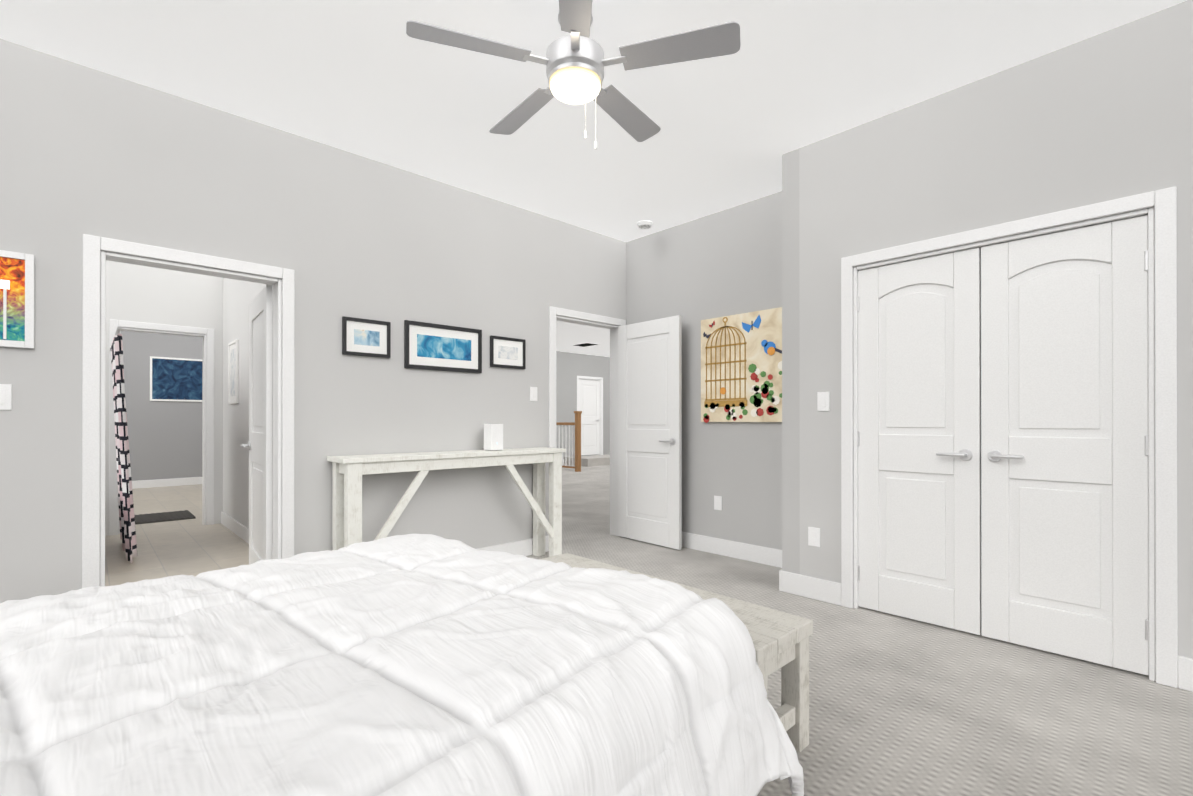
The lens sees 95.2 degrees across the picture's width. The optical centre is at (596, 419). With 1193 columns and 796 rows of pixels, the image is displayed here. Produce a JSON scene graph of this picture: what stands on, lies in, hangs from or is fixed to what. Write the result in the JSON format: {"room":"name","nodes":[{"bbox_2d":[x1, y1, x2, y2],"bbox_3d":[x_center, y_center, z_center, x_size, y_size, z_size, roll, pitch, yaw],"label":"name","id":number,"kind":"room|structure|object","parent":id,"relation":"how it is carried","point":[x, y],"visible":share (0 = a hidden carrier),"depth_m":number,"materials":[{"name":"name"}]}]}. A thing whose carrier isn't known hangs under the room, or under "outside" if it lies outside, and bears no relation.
{"room":"bedroom","nodes":[
{"label":"bedroom","id":0,"kind":"room"},
{"bbox_2d":[121,331,202,480],"bbox_3d":[-7.691,-0.297,8.900,3.150,2.875,0.120,0,0,-43],"label":"wall","id":1,"kind":"structure","parent":0,"point":[165,439],"depth_m":9.14,"materials":[{"name":"paint"}]},
{"bbox_2d":[132,477,201,488],"bbox_3d":[-7.655,1.069,8.837,3.120,0.129,0.016,0,0,-43],"label":"baseboard","id":2,"kind":"structure","parent":1,"relation":"attached to","point":[193,480],"depth_m":9.20,"materials":[{"name":"white wood"}]},
{"bbox_2d":[150,356,202,401],"bbox_3d":[-7.121,-0.679,9.338,0.840,0.740,0.022,0,0,-43],"label":"picture frame","id":3,"kind":"object","parent":1,"relation":"attached to","point":[175,379],"visible":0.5,"depth_m":9.28,"materials":[{"name":"blue paper"}]},
{"bbox_2d":[105,260,222,535],"bbox_3d":[-4.493,-0.304,5.593,3.270,2.875,0.120,0,0,-43],"label":"wall","id":4,"kind":"structure","parent":0,"point":[140,293],"depth_m":5.62,"materials":[{"name":"paint"}]},
{"bbox_2d":[109,326,136,562],"bbox_3d":[-4.064,0.210,4.677,0.158,1.782,1.800,0,0,-43],"label":"shower curtain","id":5,"kind":"object","parent":4,"relation":"attached to","point":[127,518],"visible":1,"depth_m":4.22,"materials":[{"name":"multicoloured fabric"}]},
{"bbox_2d":[105,484,248,585],"bbox_3d":[-4.948,1.131,5.986,3.150,0.006,7.880,0,0,-43],"label":"floor","id":6,"kind":"structure","parent":0,"point":[195,547],"depth_m":4.90,"materials":[{"name":"beige tile"}]},
{"bbox_2d":[134,510,194,523],"bbox_3d":[-5.038,1.120,6.230,0.654,0.016,0.700,0,0,-43],"label":"bath mat","id":7,"kind":"object","parent":6,"relation":"on","point":[160,517],"visible":0.81,"depth_m":6.21,"materials":[{"name":"grey fabric"}]},
{"bbox_2d":[223,278,272,543],"bbox_3d":[-2.935,-0.306,4.808,0.120,2.875,3.400,0,0,-43],"label":"wall","id":8,"kind":"structure","parent":0,"point":[239,296],"depth_m":5.34,"materials":[{"name":"paint"}]},
{"bbox_2d":[228,339,238,403],"bbox_3d":[-3.626,-0.467,5.435,0.022,0.620,0.400,0,0,-43],"label":"framed picture","id":9,"kind":"object","parent":8,"relation":"attached to","point":[233,372],"visible":1,"depth_m":5.42},
{"bbox_2d":[221,512,272,558],"bbox_3d":[-2.944,1.061,4.714,0.016,0.129,3.280,0,0,-43],"label":"baseboard","id":10,"kind":"structure","parent":8,"relation":"attached to","point":[240,530],"depth_m":5.30,"materials":[{"name":"white wood"}]},
{"bbox_2d":[0,38,625,602],"bbox_3d":[-1.568,-0.308,3.677,5.240,2.875,0.120,0,0,-43],"label":"wall","id":11,"kind":"structure","parent":0,"point":[104,154],"depth_m":3.38,"materials":[{"name":"grey paint"}]},
{"bbox_2d":[0,280,9,338],"bbox_3d":[-2.707,-0.502,2.490,0.030,0.270,0.002,0,0,-43],"label":"art","id":12,"kind":"object","parent":11,"relation":"attached to","point":[4,285],"visible":1,"depth_m":2.49,"materials":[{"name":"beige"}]},
{"bbox_2d":[0,384,11,409],"bbox_3d":[-2.731,-0.103,2.491,0.075,0.118,0.010,0,0,-43],"label":"bathroom light switch","id":13,"kind":"object","parent":11,"relation":"attached to","point":[5,396],"visible":1,"depth_m":2.50,"materials":[{"name":"white plastic"}]},
{"bbox_2d":[0,250,33,348],"bbox_3d":[-2.785,-0.554,2.432,0.380,0.440,0.022,0,0,-43],"label":"frame","id":14,"kind":"object","parent":11,"relation":"attached to","point":[17,270],"visible":0.98,"depth_m":2.52,"materials":[{"name":"multicoloured paper"}]},
{"bbox_2d":[240,284,272,563],"bbox_3d":[-2.247,0.142,3.667,0.162,1.950,0.760,0,0,-43],"label":"bathroom door","id":15,"kind":"structure","parent":11,"relation":"in","point":[259,445],"depth_m":3.53,"materials":[{"name":"white wood"}]},
{"bbox_2d":[342,316,390,357],"bbox_3d":[-1.526,-0.542,3.618,0.310,0.245,0.022,0,0,-43],"label":"picture frame","id":16,"kind":"object","parent":11,"relation":"attached to","point":[366,337],"visible":1,"depth_m":3.61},
{"bbox_2d":[404,320,481,372],"bbox_3d":[-1.114,-0.525,4.005,0.610,0.335,0.022,0,0,-43],"label":"picture frame","id":17,"kind":"object","parent":11,"relation":"attached to","point":[432,346],"visible":1,"depth_m":3.98,"materials":[{"name":"white paper"}]},
{"bbox_2d":[490,335,525,368],"bbox_3d":[-0.712,-0.536,4.385,0.330,0.245,0.022,0,0,-43],"label":"picture frame","id":18,"kind":"object","parent":11,"relation":"attached to","point":[506,352],"visible":1,"depth_m":4.38,"materials":[{"name":"white paper"}]},
{"bbox_2d":[477,535,548,555],"bbox_3d":[-1.125,1.062,3.999,1.980,0.135,0.016,0,0,-43],"label":"baseboard","id":19,"kind":"structure","parent":11,"relation":"attached to","point":[523,547],"depth_m":4.45,"materials":[{"name":"white wood"}]},
{"bbox_2d":[530,387,536,400],"bbox_3d":[-0.526,-0.214,4.569,0.075,0.118,0.010,0,0,-43],"label":"light switch","id":20,"kind":"object","parent":11,"relation":"attached to","point":[533,393],"visible":1,"depth_m":4.56,"materials":[{"name":"white plastic"}]},
{"bbox_2d":[618,315,681,549],"bbox_3d":[0.464,0.112,4.957,0.158,2.015,0.760,0,0,-43],"label":"entry door","id":21,"kind":"structure","parent":11,"relation":"in","point":[650,431],"depth_m":4.92,"materials":[{"name":"white wood"}]},
{"bbox_2d":[556,351,609,458],"bbox_3d":[-2.249,-0.289,12.654,9.680,2.875,0.120,0,0,-43],"label":"wall","id":22,"kind":"structure","parent":0,"point":[570,367],"depth_m":14.13,"materials":[{"name":"paint"}]},
{"bbox_2d":[579,379,599,454],"bbox_3d":[-0.201,-0.052,14.555,0.760,2.005,0.154,0,0,-43],"label":"hall door","id":23,"kind":"structure","parent":22,"relation":"in","point":[589,399],"depth_m":14.57,"materials":[{"name":"white wood"}]},
{"bbox_2d":[564,454,609,466],"bbox_3d":[0.135,1.056,14.196,1.810,0.190,0.900,0,0,-43],"label":"floor","id":24,"kind":"structure","parent":0,"point":[593,460],"depth_m":13.60,"materials":[{"name":"grey carpet"}]},
{"bbox_2d":[0,0,1186,356],"bbox_3d":[-0.075,-1.787,7.856,13.500,0.100,13.050,0,0,-43],"label":"ceiling","id":25,"kind":"structure","parent":0,"point":[370,80],"depth_m":2.76,"materials":[{"name":"white paint"}]},
{"bbox_2d":[406,0,740,149],"bbox_3d":[-0.103,-1.451,2.321,1.296,0.595,1.270,0,0,-43],"label":"ceiling fan","id":26,"kind":"object","parent":25,"relation":"hanging from","point":[575,62],"visible":1,"depth_m":2.19,"materials":[{"name":"silver metal"}]},
{"bbox_2d":[572,343,599,346],"bbox_3d":[-0.253,-1.720,12.565,0.400,0.014,0.550,0,0,-43],"label":"ceiling vent","id":27,"kind":"object","parent":25,"relation":"in","point":[586,344],"visible":1,"depth_m":12.49,"materials":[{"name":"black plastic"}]},
{"bbox_2d":[637,220,652,228],"bbox_3d":[0.429,-1.724,4.834,0.140,0.040,0.140,0,0,-43],"label":"smoke detector","id":28,"kind":"object","parent":25,"relation":"attached to","point":[645,224],"visible":1,"depth_m":4.80,"materials":[{"name":"white plastic"}]},
{"bbox_2d":[626,191,781,549],"bbox_3d":[1.817,-0.308,3.817,0.120,2.875,4.320,0,0,-43],"label":"wall","id":29,"kind":"structure","parent":0,"point":[695,272],"depth_m":4.57,"materials":[{"name":"grey paint"}]},
{"bbox_2d":[714,495,721,510],"bbox_3d":[1.019,0.701,4.567,0.008,0.118,0.075,0,0,-43],"label":"outlet","id":30,"kind":"object","parent":29,"relation":"attached to","point":[717,502],"visible":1,"depth_m":4.56,"materials":[{"name":"white plastic"}]},
{"bbox_2d":[682,532,781,566],"bbox_3d":[0.944,1.064,4.640,0.020,0.135,1.920,0,0,-43],"label":"baseboard","id":31,"kind":"structure","parent":29,"relation":"attached to","point":[739,550],"depth_m":4.44,"materials":[{"name":"white wood"}]},
{"bbox_2d":[701,307,781,422],"bbox_3d":[1.173,-0.410,4.381,0.042,0.878,0.785,0,0,-43],"label":"framed picture","id":32,"kind":"object","parent":29,"relation":"attached to","point":[741,367],"visible":0.98,"depth_m":4.36,"materials":[{"name":"paper"}]},
{"bbox_2d":[782,148,799,573],"bbox_3d":[1.457,-0.308,3.725,0.530,2.875,0.120,0,0,-43],"label":"wall","id":33,"kind":"structure","parent":0,"point":[790,390],"depth_m":3.54,"materials":[{"name":"grey paint"}]},
{"bbox_2d":[777,564,781,590],"bbox_3d":[1.399,1.062,3.758,0.526,0.135,0.020,0,0,-43],"label":"baseboard","id":34,"kind":"structure","parent":33,"relation":"attached to","point":[778,565],"depth_m":3.58,"materials":[{"name":"white wood"}]},
{"bbox_2d":[526,465,1192,795],"bbox_3d":[-0.075,1.188,7.849,13.500,0.100,13.050,0,0,-43],"label":"floor carpet","id":35,"kind":"object","parent":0,"point":[901,706],"visible":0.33,"depth_m":2.15,"materials":[{"name":"grey carpet"}]},
{"bbox_2d":[0,534,803,795],"bbox_3d":[-0.846,0.754,1.160,1.830,0.740,2.342,0,0,38],"label":"bed","id":36,"kind":"object","parent":35,"relation":"on","point":[416,665],"visible":1,"depth_m":1.05,"materials":[{"name":"white fabric"}]},
{"bbox_2d":[327,447,565,556],"bbox_3d":[-0.978,0.682,3.924,1.720,0.895,0.303,0,0,-43],"label":"console table","id":37,"kind":"object","parent":35,"relation":"on","point":[348,471],"visible":0.85,"depth_m":3.65,"materials":[{"name":"white wood"}]},
{"bbox_2d":[484,424,502,450],"bbox_3d":[-0.777,0.133,4.105,0.105,0.201,0.106,0,0,-43],"label":"router","id":38,"kind":"object","parent":37,"relation":"on","point":[493,437],"visible":1,"depth_m":4.07,"materials":[{"name":"white plastic"}]},
{"bbox_2d":[556,411,581,471],"bbox_3d":[-0.966,0.483,12.573,0.130,1.330,1.755,0,0,-43],"label":"stair railing","id":39,"kind":"object","parent":35,"relation":"on","point":[577,424],"visible":0.52,"depth_m":11.97,"materials":[{"name":"brown wood"}]},
{"bbox_2d":[537,553,812,751],"bbox_3d":[0.166,0.910,2.235,0.366,0.432,1.315,0,0,-43],"label":"bench","id":40,"kind":"object","parent":35,"relation":"on","point":[780,639],"visible":0.33,"depth_m":1.85,"materials":[{"name":"grey wood"}]},
{"bbox_2d":[799,0,1192,658],"bbox_3d":[2.090,-0.310,2.755,0.120,2.875,2.160,0,0,-43],"label":"wall","id":41,"kind":"structure","parent":0,"point":[1103,116],"depth_m":2.73,"materials":[{"name":"grey paint"}]},
{"bbox_2d":[781,570,840,605],"bbox_3d":[1.362,1.061,3.426,0.016,0.135,0.360,0,0,-43],"label":"baseboard","id":42,"kind":"structure","parent":41,"relation":"attached to","point":[827,591],"depth_m":3.42,"materials":[{"name":"white wood"}]},
{"bbox_2d":[808,527,819,546],"bbox_3d":[1.369,0.739,3.424,0.008,0.118,0.075,0,0,-43],"label":"electrical outlet","id":43,"kind":"object","parent":41,"relation":"attached to","point":[813,536],"visible":1,"depth_m":3.42,"materials":[{"name":"white plastic"}]},
{"bbox_2d":[817,392,829,410],"bbox_3d":[1.409,-0.112,3.381,0.010,0.118,0.075,0,0,-43],"label":"light switch","id":44,"kind":"object","parent":41,"relation":"attached to","point":[823,401],"visible":1,"depth_m":3.38,"materials":[{"name":"white plastic"}]},
{"bbox_2d":[857,248,980,634],"bbox_3d":[1.757,0.113,3.028,0.094,2.005,0.619,0,0,-43],"label":"closet door","id":45,"kind":"structure","parent":41,"relation":"in","point":[919,439],"depth_m":3.01,"materials":[{"name":"white wood"}]},
{"bbox_2d":[981,215,1148,675],"bbox_3d":[2.185,0.112,2.573,0.094,2.005,0.619,0,0,-43],"label":"closet door","id":46,"kind":"structure","parent":41,"relation":"in","point":[1064,465],"depth_m":2.56,"materials":[{"name":"white wood"}]},
{"bbox_2d":[1178,656,1192,691],"bbox_3d":[2.598,1.058,2.111,0.020,0.135,0.470,0,0,-43],"label":"baseboard","id":47,"kind":"structure","parent":41,"relation":"attached to","point":[1185,665],"depth_m":2.26,"materials":[{"name":"white wood"}]}
]}

